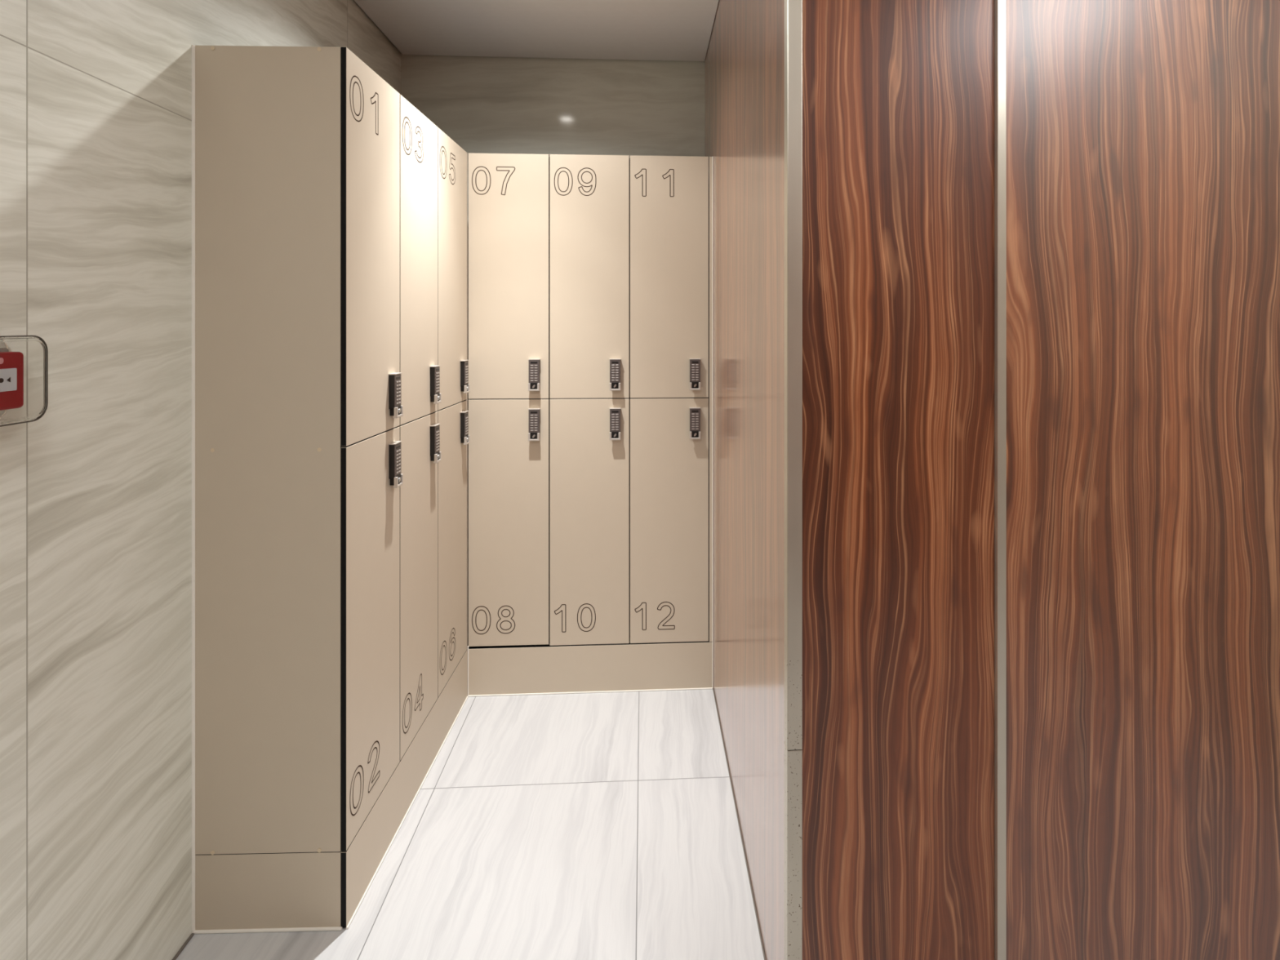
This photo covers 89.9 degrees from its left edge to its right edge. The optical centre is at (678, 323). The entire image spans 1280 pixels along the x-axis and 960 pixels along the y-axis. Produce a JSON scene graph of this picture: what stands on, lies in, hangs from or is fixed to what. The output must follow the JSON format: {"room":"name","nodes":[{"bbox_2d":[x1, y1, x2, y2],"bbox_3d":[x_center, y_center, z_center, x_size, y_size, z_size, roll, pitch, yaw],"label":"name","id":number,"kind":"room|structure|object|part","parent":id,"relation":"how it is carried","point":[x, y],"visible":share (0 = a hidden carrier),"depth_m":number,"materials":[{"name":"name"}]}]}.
{"room":"changing room","nodes":[
{"label":"changing room","id":0,"kind":"room"},
{"bbox_2d":[0,0,401,959],"bbox_3d":[-1.144,0.092,0.903,0.060,2.800,3.829,0,0,-3],"label":"wall","id":1,"kind":"structure","parent":0,"point":[95,95],"depth_m":1.26,"materials":[{"name":"stone"}]},
{"bbox_2d":[0,335,48,426],"bbox_3d":[-1.086,0.090,1.006,0.068,0.141,0.136,0,0,-3],"label":"fire alarm","id":2,"kind":"object","parent":1,"relation":"attached to","point":[24,359],"visible":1,"depth_m":1.03,"materials":[{"name":"red plastic"}]},
{"bbox_2d":[172,933,194,959],"bbox_3d":[-1.075,1.440,0.251,0.006,0.005,2.520,0,0,-3],"label":"trim","id":3,"kind":"structure","parent":1,"relation":"attached to","point":[191,935],"depth_m":1.48,"materials":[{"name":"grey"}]},
{"bbox_2d":[175,648,764,959],"bbox_3d":[0.390,1.468,0.987,3.013,0.050,3.829,0,0,-3],"label":"floor","id":4,"kind":"structure","parent":0,"point":[602,825],"depth_m":1.75,"materials":[{"name":"tile"}]},
{"bbox_2d":[191,44,342,933],"bbox_3d":[-0.976,0.393,1.522,0.351,2.100,0.018,0,0,-2],"label":"end panel","id":5,"kind":"object","parent":4,"relation":"on","point":[266,121],"visible":1,"depth_m":1.52,"materials":[{"name":"beige laminate"}]},
{"bbox_3d":[-0.976,1.349,1.525,0.342,0.179,0.012,0,0,-1],"label":"panel","id":6,"kind":"part","parent":5,"relation":"part of","materials":[{"name":"beige laminate"}]},
{"bbox_2d":[341,649,468,929],"bbox_3d":[-0.807,1.351,1.997,0.018,0.184,0.948,0,0,-1],"label":"board","id":7,"kind":"object","parent":4,"relation":"on","point":[363,858],"visible":0.95,"depth_m":1.81,"materials":[{"name":"beige laminate"}]},
{"bbox_2d":[341,47,403,850],"bbox_3d":[-0.955,0.299,1.675,0.368,1.913,0.312,0,0,-1],"label":"locker","id":8,"kind":"object","parent":7,"relation":"on","point":[371,409],"visible":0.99,"depth_m":1.65,"materials":[{"name":"beige"}]},
{"bbox_3d":[-0.801,0.776,1.678,0.014,0.960,0.310,0,0,-1],"label":"door","id":9,"kind":"part","parent":8,"relation":"part of","materials":[{"name":"beige laminate"}]},
{"bbox_3d":[-0.801,-0.182,1.678,0.014,0.950,0.310,0,0,-1],"label":"door","id":10,"kind":"part","parent":8,"relation":"part of","materials":[{"name":"beige laminate"}]},
{"bbox_3d":[-0.787,0.434,1.779,0.020,0.026,0.028,0,0,-1],"label":"keyhole plate","id":11,"kind":"part","parent":8,"relation":"part of","materials":[{"name":"black plastic"}]},
{"bbox_3d":[-0.787,0.242,1.779,0.020,0.026,0.028,0,0,-1],"label":"keyhole plate","id":12,"kind":"part","parent":8,"relation":"part of","materials":[{"name":"black plastic"}]},
{"bbox_3d":[-0.780,0.379,1.779,0.003,0.087,0.040,0,0,-1],"label":"keypad plate","id":13,"kind":"part","parent":8,"relation":"part of","materials":[{"name":"grey metal"}]},
{"bbox_3d":[-0.780,0.187,1.779,0.003,0.087,0.040,0,0,-1],"label":"keypad plate","id":14,"kind":"part","parent":8,"relation":"part of","materials":[{"name":"grey metal"}]},
{"bbox_2d":[396,94,441,760],"bbox_3d":[-0.963,0.299,1.987,0.368,1.913,0.311,0,0,-1],"label":"locker","id":15,"kind":"object","parent":7,"relation":"on","point":[420,428],"visible":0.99,"depth_m":1.98,"materials":[{"name":"beige"}]},
{"bbox_3d":[-0.809,0.776,1.991,0.014,0.960,0.308,0,0,-1],"label":"door","id":16,"kind":"part","parent":15,"relation":"part of","materials":[{"name":"beige laminate"}]},
{"bbox_3d":[-0.809,-0.182,1.991,0.014,0.950,0.308,0,0,-1],"label":"door","id":17,"kind":"part","parent":15,"relation":"part of","materials":[{"name":"beige laminate"}]},
{"bbox_3d":[-0.795,0.434,2.091,0.020,0.026,0.028,0,0,-1],"label":"keyhole plate","id":18,"kind":"part","parent":15,"relation":"part of","materials":[{"name":"black plastic"}]},
{"bbox_3d":[-0.795,0.242,2.091,0.020,0.026,0.028,0,0,-1],"label":"keyhole plate","id":19,"kind":"part","parent":15,"relation":"part of","materials":[{"name":"black plastic"}]},
{"bbox_3d":[-0.788,0.379,2.091,0.003,0.087,0.040,0,0,-1],"label":"keypad plate","id":20,"kind":"part","parent":15,"relation":"part of","materials":[{"name":"grey metal"}]},
{"bbox_3d":[-0.788,0.187,2.091,0.003,0.087,0.040,0,0,-1],"label":"keypad plate","id":21,"kind":"part","parent":15,"relation":"part of","materials":[{"name":"grey metal"}]},
{"bbox_2d":[436,127,469,697],"bbox_3d":[-0.971,0.299,2.299,0.368,1.913,0.311,0,0,-1],"label":"locker","id":22,"kind":"object","parent":7,"relation":"on","point":[452,414],"visible":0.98,"depth_m":2.29,"materials":[{"name":"beige laminate"}]},
{"bbox_3d":[-0.817,0.776,2.303,0.014,0.960,0.308,0,0,-1],"label":"door","id":23,"kind":"part","parent":22,"relation":"part of","materials":[{"name":"beige laminate"}]},
{"bbox_3d":[-0.817,-0.182,2.303,0.014,0.950,0.308,0,0,-1],"label":"door","id":24,"kind":"part","parent":22,"relation":"part of","materials":[{"name":"beige laminate"}]},
{"bbox_3d":[-0.803,0.434,2.403,0.020,0.026,0.028,0,0,-1],"label":"keyhole plate","id":25,"kind":"part","parent":22,"relation":"part of","materials":[{"name":"black plastic"}]},
{"bbox_3d":[-0.803,0.242,2.403,0.020,0.026,0.028,0,0,-1],"label":"keyhole plate","id":26,"kind":"part","parent":22,"relation":"part of","materials":[{"name":"black plastic"}]},
{"bbox_3d":[-0.796,0.379,2.403,0.003,0.087,0.040,0,0,-2],"label":"keypad plate","id":27,"kind":"part","parent":22,"relation":"part of","materials":[{"name":"grey metal"}]},
{"bbox_3d":[-0.796,0.187,2.403,0.003,0.087,0.040,0,0,-2],"label":"keypad plate","id":28,"kind":"part","parent":22,"relation":"part of","materials":[{"name":"grey metal"}]},
{"bbox_2d":[466,151,467,649],"bbox_3d":[-0.821,0.300,2.465,0.014,1.914,0.010,0,0,-1],"label":"strip","id":29,"kind":"object","parent":7,"relation":"on","point":[466,152],"visible":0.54,"depth_m":2.46,"materials":[{"name":"beige laminate"}]},
{"bbox_2d":[467,640,712,697],"bbox_3d":[-0.340,1.345,2.504,0.951,0.195,0.017,0,0,-3],"label":"board","id":30,"kind":"object","parent":4,"relation":"on","point":[545,669],"visible":1,"depth_m":2.50,"materials":[{"name":"beige laminate"}]},
{"bbox_2d":[468,153,550,646],"bbox_3d":[-0.667,0.297,2.642,0.311,1.910,0.368,0,0,-3],"label":"locker","id":31,"kind":"object","parent":30,"relation":"on","point":[508,193],"visible":1,"depth_m":2.48,"materials":[{"name":"beige laminate"}]},
{"bbox_3d":[-0.659,0.773,2.488,0.308,0.954,0.014,0,0,-3],"label":"door","id":32,"kind":"part","parent":31,"relation":"part of","materials":[{"name":"beige laminate"}]},
{"bbox_3d":[-0.659,-0.182,2.488,0.308,0.950,0.014,0,0,-3],"label":"door","id":33,"kind":"part","parent":31,"relation":"part of","materials":[{"name":"beige laminate"}]},
{"bbox_3d":[-0.558,0.434,2.477,0.028,0.026,0.020,0,0,-3],"label":"keyhole plate","id":34,"kind":"part","parent":31,"relation":"part of","materials":[{"name":"black plastic"}]},
{"bbox_3d":[-0.558,0.242,2.477,0.028,0.026,0.020,0,0,-3],"label":"keyhole plate","id":35,"kind":"part","parent":31,"relation":"part of","materials":[{"name":"black plastic"}]},
{"bbox_3d":[-0.558,0.379,2.471,0.040,0.087,0.003,0,0,-3],"label":"keypad plate","id":36,"kind":"part","parent":31,"relation":"part of","materials":[{"name":"grey"}]},
{"bbox_3d":[-0.558,0.187,2.471,0.040,0.087,0.003,0,0,-3],"label":"keypad plate","id":37,"kind":"part","parent":31,"relation":"part of","materials":[{"name":"grey"}]},
{"bbox_2d":[549,154,630,645],"bbox_3d":[-0.356,0.298,2.659,0.311,1.912,0.368,0,0,-3],"label":"locker","id":38,"kind":"object","parent":30,"relation":"on","point":[589,195],"visible":1,"depth_m":2.50,"materials":[{"name":"beige laminate"}]},
{"bbox_3d":[-0.347,0.775,2.506,0.308,0.958,0.014,0,0,-3],"label":"door","id":39,"kind":"part","parent":38,"relation":"part of","materials":[{"name":"beige laminate"}]},
{"bbox_3d":[-0.347,-0.182,2.506,0.308,0.950,0.014,0,0,-3],"label":"door","id":40,"kind":"part","parent":38,"relation":"part of","materials":[{"name":"beige laminate"}]},
{"bbox_3d":[-0.246,0.379,2.488,0.040,0.087,0.003,0,0,-3],"label":"keypad plate","id":41,"kind":"part","parent":38,"relation":"part of","materials":[{"name":"grey plastic"}]},
{"bbox_3d":[-0.246,0.434,2.494,0.028,0.026,0.020,0,0,-3],"label":"keyhole plate","id":42,"kind":"part","parent":38,"relation":"part of","materials":[{"name":"black plastic"}]},
{"bbox_3d":[-0.246,0.187,2.488,0.040,0.087,0.003,0,0,-3],"label":"keypad plate","id":43,"kind":"part","parent":38,"relation":"part of","materials":[{"name":"grey"}]},
{"bbox_3d":[-0.246,0.242,2.494,0.028,0.026,0.020,0,0,-3],"label":"keyhole plate","id":44,"kind":"part","parent":38,"relation":"part of","materials":[{"name":"black plastic"}]},
{"bbox_2d":[630,155,708,643],"bbox_3d":[-0.044,0.298,2.677,0.311,1.912,0.368,0,0,-3],"label":"locker","id":45,"kind":"object","parent":30,"relation":"on","point":[669,194],"visible":1,"depth_m":2.52,"materials":[{"name":"beige laminate"}]},
{"bbox_3d":[-0.036,0.775,2.523,0.308,0.958,0.014,0,0,-3],"label":"door","id":46,"kind":"part","parent":45,"relation":"part of","materials":[{"name":"beige laminate"}]},
{"bbox_3d":[-0.036,-0.182,2.523,0.308,0.950,0.014,0,0,-3],"label":"door","id":47,"kind":"part","parent":45,"relation":"part of","materials":[{"name":"beige laminate"}]},
{"bbox_3d":[0.065,0.379,2.505,0.040,0.087,0.003,0,0,-3],"label":"keypad plate","id":48,"kind":"part","parent":45,"relation":"part of","materials":[{"name":"grey plastic"}]},
{"bbox_3d":[0.065,0.434,2.512,0.028,0.026,0.020,0,0,-3],"label":"keyhole plate","id":49,"kind":"part","parent":45,"relation":"part of","materials":[{"name":"black plastic"}]},
{"bbox_3d":[0.065,0.187,2.505,0.040,0.087,0.003,0,0,-3],"label":"keypad plate","id":50,"kind":"part","parent":45,"relation":"part of","materials":[{"name":"grey"}]},
{"bbox_3d":[0.065,0.242,2.512,0.028,0.026,0.020,0,0,-3],"label":"keyhole plate","id":51,"kind":"part","parent":45,"relation":"part of","materials":[{"name":"black plastic"}]},
{"bbox_2d":[709,156,713,688],"bbox_3d":[0.130,0.391,2.530,0.016,2.096,0.017,0,0,-3],"label":"strip","id":52,"kind":"object","parent":45,"relation":"attached to","point":[711,158],"visible":1,"depth_m":2.52,"materials":[{"name":"beige laminate"}]},
{"bbox_2d":[354,0,719,61],"bbox_3d":[0.395,-1.188,0.983,3.003,0.020,3.819,0,0,-3],"label":"ceiling","id":53,"kind":"structure","parent":0,"point":[675,30],"depth_m":2.55,"materials":[{"name":"paint"}]},
{"bbox_2d":[401,53,704,647],"bbox_3d":[-0.582,0.092,2.881,1.400,2.800,0.060,0,0,-3],"label":"wall","id":54,"kind":"structure","parent":0,"point":[485,104],"depth_m":2.85,"materials":[{"name":"stone"}]},
{"bbox_2d":[704,0,784,959],"bbox_3d":[0.173,0.092,2.094,0.020,2.800,1.716,0,0,-3],"label":"wall","id":55,"kind":"structure","parent":0,"point":[744,60],"depth_m":1.67,"materials":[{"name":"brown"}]},
{"bbox_2d":[712,688,765,959],"bbox_3d":[0.172,1.441,1.888,0.004,0.003,1.275,0,0,-3],"label":"trim","id":56,"kind":"structure","parent":55,"relation":"attached to","point":[761,940],"depth_m":1.77,"materials":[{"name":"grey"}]},
{"bbox_2d":[801,0,1279,959],"bbox_3d":[1.088,0.092,1.293,1.705,2.800,0.040,0,0,-3],"label":"wall","id":57,"kind":"structure","parent":0,"point":[1143,136],"depth_m":1.25,"materials":[{"name":"brown wood"}]},
{"bbox_2d":[784,0,802,750],"bbox_3d":[0.222,-0.178,1.237,0.029,1.988,0.028,0,0,-3],"label":"trim","id":58,"kind":"structure","parent":57,"relation":"attached to","point":[793,8],"depth_m":1.22,"materials":[{"name":"metal"}]},
{"bbox_2d":[784,742,802,959],"bbox_3d":[0.222,1.129,1.237,0.029,0.624,0.028,0,0,-3],"label":"trim","id":59,"kind":"structure","parent":57,"relation":"attached to","point":[793,757],"depth_m":1.22,"materials":[{"name":"stone"}]},
{"bbox_2d":[994,0,1006,959],"bbox_3d":[0.628,0.135,1.261,0.018,2.614,0.033,0,0,-3],"label":"trim","id":60,"kind":"structure","parent":57,"relation":"attached to","point":[1000,6],"depth_m":1.25,"materials":[{"name":"metal"}]}
]}

